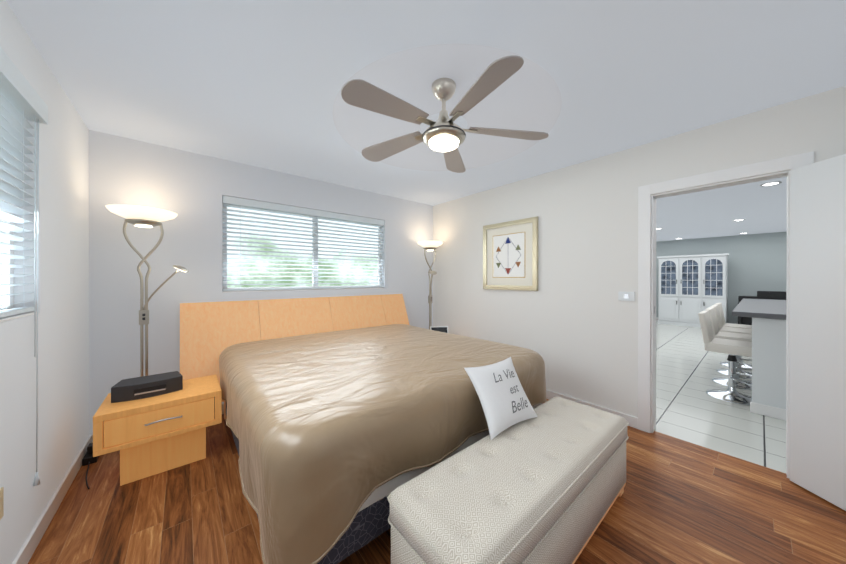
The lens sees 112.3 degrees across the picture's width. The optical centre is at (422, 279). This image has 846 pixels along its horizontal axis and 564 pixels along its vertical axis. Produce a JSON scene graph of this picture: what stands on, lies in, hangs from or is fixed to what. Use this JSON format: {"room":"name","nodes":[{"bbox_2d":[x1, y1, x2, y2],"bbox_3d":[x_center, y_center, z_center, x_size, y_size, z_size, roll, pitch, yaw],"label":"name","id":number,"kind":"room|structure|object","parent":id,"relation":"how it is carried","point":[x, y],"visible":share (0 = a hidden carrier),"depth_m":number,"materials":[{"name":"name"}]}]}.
{"room":"bedroom","nodes":[
{"label":"bedroom","id":0,"kind":"room"},
{"bbox_2d":[0,0,88,563],"bbox_3d":[-1.235,0.076,0.507,0.120,2.440,4.280,0,0,-40],"label":"wall","id":1,"kind":"structure","parent":0,"point":[63,346],"depth_m":1.51,"materials":[{"name":"white paint"}]},
{"bbox_2d":[0,487,3,519],"bbox_3d":[-1.648,0.885,1.102,0.010,0.116,0.072,0,0,-40],"label":"electrical outlet plate","id":2,"kind":"object","parent":1,"relation":"attached to","point":[1,502],"visible":1,"depth_m":1.12,"materials":[{"name":"beige plastic"}]},
{"bbox_2d":[0,199,38,322],"bbox_3d":[-1.459,-0.352,0.775,0.113,1.055,1.620,0,0,-40],"label":"window","id":3,"kind":"structure","parent":1,"relation":"in","point":[10,290],"depth_m":1.34,"materials":[{"name":"white plastic"}]},
{"bbox_2d":[0,47,47,485],"bbox_3d":[-1.428,0.059,0.802,0.096,1.872,1.608,0,0,-40],"label":"window blind","id":4,"kind":"object","parent":1,"relation":"attached to","point":[21,101],"visible":0.98,"depth_m":1.29,"materials":[{"name":"white plastic"}]},
{"bbox_2d":[12,434,92,563],"bbox_3d":[-1.221,1.248,0.600,0.017,0.095,4.160,0,0,-40],"label":"baseboard","id":5,"kind":"structure","parent":1,"relation":"attached to","point":[29,547],"depth_m":1.51,"materials":[{"name":"white wood"}]},
{"bbox_2d":[89,130,432,434],"bbox_3d":[-1.243,0.070,3.375,3.800,2.440,0.120,0,0,-40],"label":"wall","id":6,"kind":"structure","parent":0,"point":[190,189],"depth_m":2.50,"materials":[{"name":"white paint"}]},
{"bbox_2d":[222,204,383,292],"bbox_3d":[-1.262,-0.340,3.357,1.830,0.940,0.113,0,0,-40],"label":"window","id":7,"kind":"structure","parent":6,"relation":"in","point":[225,269],"depth_m":3.31,"materials":[{"name":"white plastic"}]},
{"bbox_2d":[222,196,386,290],"bbox_3d":[-1.224,-0.338,3.343,1.858,0.936,0.085,0,0,-40],"label":"window blind","id":8,"kind":"object","parent":7,"relation":"attached to","point":[240,203],"visible":1,"depth_m":3.19,"materials":[{"name":"white plastic"}]},
{"bbox_2d":[6,0,845,241],"bbox_3d":[3.514,-1.191,4.094,12.010,0.080,8.440,0,0,-40],"label":"ceiling","id":9,"kind":"structure","parent":0,"point":[258,83],"depth_m":1.60,"materials":[{"name":"grey paint"}]},
{"bbox_2d":[341,55,548,172],"bbox_3d":[0.121,-0.961,1.685,1.264,0.370,1.260,0,0,-40],"label":"ceiling fan","id":10,"kind":"object","parent":9,"relation":"hanging from","point":[444,133],"visible":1,"depth_m":1.57,"materials":[{"name":"silver metal"}]},
{"bbox_2d":[760,181,781,185],"bbox_3d":[4.190,-1.147,3.422,0.170,0.006,0.170,0,0,-40],"label":"recessed light","id":11,"kind":"object","parent":9,"relation":"in","point":[771,183],"visible":0.98,"depth_m":3.40,"materials":[{"name":"white"}]},
{"bbox_2d":[28,320,845,563],"bbox_3d":[3.514,1.319,4.100,12.010,0.060,8.440,0,0,-40],"label":"floor","id":12,"kind":"structure","parent":0,"point":[679,501],"depth_m":1.62,"materials":[{"name":"brown wood"}]},
{"bbox_2d":[82,443,98,488],"bbox_3d":[-2.285,1.243,1.952,0.095,0.100,0.620,0,0,-40],"label":"power strip","id":13,"kind":"object","parent":12,"relation":"on","point":[88,459],"visible":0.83,"depth_m":1.99,"materials":[{"name":"black plastic"}]},
{"bbox_2d":[106,204,188,453],"bbox_3d":[-2.148,0.381,2.236,0.468,1.824,0.400,0,0,-40],"label":"floor lamp","id":14,"kind":"object","parent":12,"relation":"on","point":[143,216],"visible":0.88,"depth_m":2.20,"materials":[{"name":"silver metal"}]},
{"bbox_2d":[93,375,221,485],"bbox_3d":[-1.800,1.043,1.987,0.608,0.500,0.470,0,0,-40],"label":"nightstand","id":15,"kind":"object","parent":12,"relation":"on","point":[151,436],"visible":0.98,"depth_m":1.85,"materials":[{"name":"brown wood"}]},
{"bbox_2d":[111,371,182,402],"bbox_3d":[-1.899,0.743,1.973,0.349,0.099,0.204,0,0,-40],"label":"radio","id":16,"kind":"object","parent":15,"relation":"on","point":[136,388],"visible":1,"depth_m":1.91,"materials":[{"name":"grey plastic"}]},
{"bbox_2d":[180,294,546,563],"bbox_3d":[-0.501,0.752,2.417,2.400,1.080,2.263,0,0,-40],"label":"bed","id":17,"kind":"object","parent":12,"relation":"on","point":[345,416],"visible":0.98,"depth_m":1.49,"materials":[{"name":"brown fabric"}]},
{"bbox_2d":[417,241,442,329],"bbox_3d":[0.123,0.377,4.113,0.380,1.824,0.430,0,0,-40],"label":"floor lamp","id":18,"kind":"object","parent":12,"relation":"on","point":[430,245],"visible":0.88,"depth_m":4.09,"materials":[{"name":"silver metal"}]},
{"bbox_2d":[387,396,628,563],"bbox_3d":[0.551,1.063,1.427,1.460,0.462,0.460,0,0,-40],"label":"bench","id":19,"kind":"object","parent":12,"relation":"on","point":[547,485],"visible":0.98,"depth_m":1.17,"materials":[{"name":"white leather"}]},
{"bbox_2d":[464,357,537,439],"bbox_3d":[0.464,0.667,1.663,0.456,0.330,0.221,0,0,-40],"label":"pillow","id":20,"kind":"object","parent":19,"relation":"on","point":[504,400],"visible":1,"depth_m":1.61,"materials":[{"name":"white fabric"}]},
{"bbox_2d":[657,255,700,327],"bbox_3d":[7.234,0.316,7.978,0.480,1.930,0.893,0,0,-40],"label":"tall cabinet","id":21,"kind":"object","parent":12,"relation":"on","point":[690,287],"depth_m":7.84,"materials":[{"name":"white wood"}]},
{"bbox_2d":[701,253,728,322],"bbox_3d":[7.666,0.317,7.465,0.480,1.930,0.447,0,0,-40],"label":"tall cabinet","id":22,"kind":"object","parent":12,"relation":"on","point":[714,267],"depth_m":7.32,"materials":[{"name":"white wood"}]},
{"bbox_2d":[698,311,751,405],"bbox_3d":[3.356,0.833,3.113,0.410,0.916,0.455,0,0,-40],"label":"bar stool","id":23,"kind":"object","parent":12,"relation":"on","point":[732,349],"visible":0.9,"depth_m":3.07,"materials":[{"name":"white leather"}]},
{"bbox_2d":[705,307,751,389],"bbox_3d":[3.830,0.832,3.512,0.410,0.916,0.455,0,0,-40],"label":"bar stool","id":24,"kind":"object","parent":12,"relation":"on","point":[732,336],"visible":0.46,"depth_m":3.47,"materials":[{"name":"beige leather"}]},
{"bbox_2d":[710,305,751,378],"bbox_3d":[4.259,0.831,3.873,0.410,0.916,0.455,0,0,-40],"label":"bar stool","id":25,"kind":"object","parent":12,"relation":"on","point":[721,328],"visible":0.29,"depth_m":3.85,"materials":[{"name":"beige leather"}]},
{"bbox_2d":[714,303,751,369],"bbox_3d":[4.672,0.830,4.221,0.410,0.916,0.455,0,0,-40],"label":"bar stool","id":26,"kind":"object","parent":12,"relation":"on","point":[730,325],"visible":0.29,"depth_m":4.21,"materials":[{"name":"beige leather"}]},
{"bbox_2d":[738,291,785,324],"bbox_3d":[8.315,0.784,6.524,0.600,1.000,1.430,0,0,-40],"label":"piano","id":27,"kind":"object","parent":12,"relation":"on","point":[776,295],"visible":0.15,"depth_m":6.74,"materials":[{"name":"black"}]},
{"bbox_2d":[750,318,785,419],"bbox_3d":[4.519,0.828,3.259,2.712,0.925,0.960,0,0,-40],"label":"kitchen island","id":28,"kind":"object","parent":12,"relation":"on","point":[768,334],"depth_m":2.67,"materials":[{"name":"white"}]},
{"bbox_2d":[732,298,785,321],"bbox_3d":[4.511,0.342,3.277,2.820,0.047,1.160,0,0,-40],"label":"island countertop","id":29,"kind":"structure","parent":28,"relation":"on","point":[754,308],"depth_m":3.03,"materials":[{"name":"white stone"}]},
{"bbox_3d":[0.246,1.039,3.709,0.608,0.500,0.470,0,0,-40],"label":"nightstand","id":30,"kind":"object","parent":12,"relation":"on","visible":0},
{"bbox_2d":[430,326,447,332],"bbox_3d":[0.217,0.709,3.776,0.240,0.160,0.094,0,0,-5],"label":"tablet","id":31,"kind":"object","parent":30,"relation":"on","point":[441,328],"visible":0.5,"depth_m":3.78,"materials":[{"name":"black"}]},
{"bbox_2d":[433,86,845,417],"bbox_3d":[1.581,0.071,2.876,0.120,2.440,4.280,0,0,-40],"label":"wall","id":32,"kind":"structure","parent":0,"point":[572,321],"depth_m":2.75,"materials":[{"name":"white paint"}]},
{"bbox_2d":[483,217,537,290],"bbox_3d":[1.026,-0.280,3.415,0.033,0.820,0.740,0,0,-40],"label":"picture frame","id":33,"kind":"object","parent":32,"relation":"attached to","point":[510,255],"visible":1,"depth_m":3.38,"materials":[{"name":"beige wood"}]},
{"bbox_2d":[546,390,637,428],"bbox_3d":[1.015,1.242,3.444,0.017,0.095,2.605,0,0,-40],"label":"baseboard","id":34,"kind":"structure","parent":32,"relation":"attached to","point":[633,421],"depth_m":2.67,"materials":[{"name":"white wood"}]},
{"bbox_2d":[618,292,634,300],"bbox_3d":[1.800,0.152,2.511,0.014,0.080,0.120,0,0,-40],"label":"switch plate","id":35,"kind":"object","parent":32,"relation":"attached to","point":[626,296],"visible":1,"depth_m":2.51,"materials":[{"name":"white plastic"}]},
{"bbox_2d":[638,151,813,478],"bbox_3d":[2.193,0.250,2.150,0.152,2.085,0.890,0,0,-40],"label":"door frame","id":36,"kind":"structure","parent":32,"relation":"attached to","point":[649,195],"depth_m":2.38,"materials":[{"name":"white wood"}]},
{"bbox_2d":[790,154,845,510],"bbox_3d":[2.353,0.295,1.447,0.490,1.975,0.574,0,0,-40],"label":"door","id":37,"kind":"structure","parent":32,"relation":"in","point":[818,328],"depth_m":1.68,"materials":[{"name":"white wood"}]},
{"bbox_2d":[656,232,786,323],"bbox_3d":[8.063,0.061,7.925,0.120,2.440,8.440,0,0,-40],"label":"wall","id":38,"kind":"structure","parent":0,"point":[757,262],"depth_m":7.42,"materials":[{"name":"grey paint"}]},
{"label":"outside","id":39,"kind":"structure","parent":0,"visible":0},
{"bbox_2d":[227,207,377,287],"bbox_3d":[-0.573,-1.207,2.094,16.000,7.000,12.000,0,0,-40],"label":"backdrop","id":40,"kind":"structure","parent":39,"point":[374,282],"depth_m":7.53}
]}

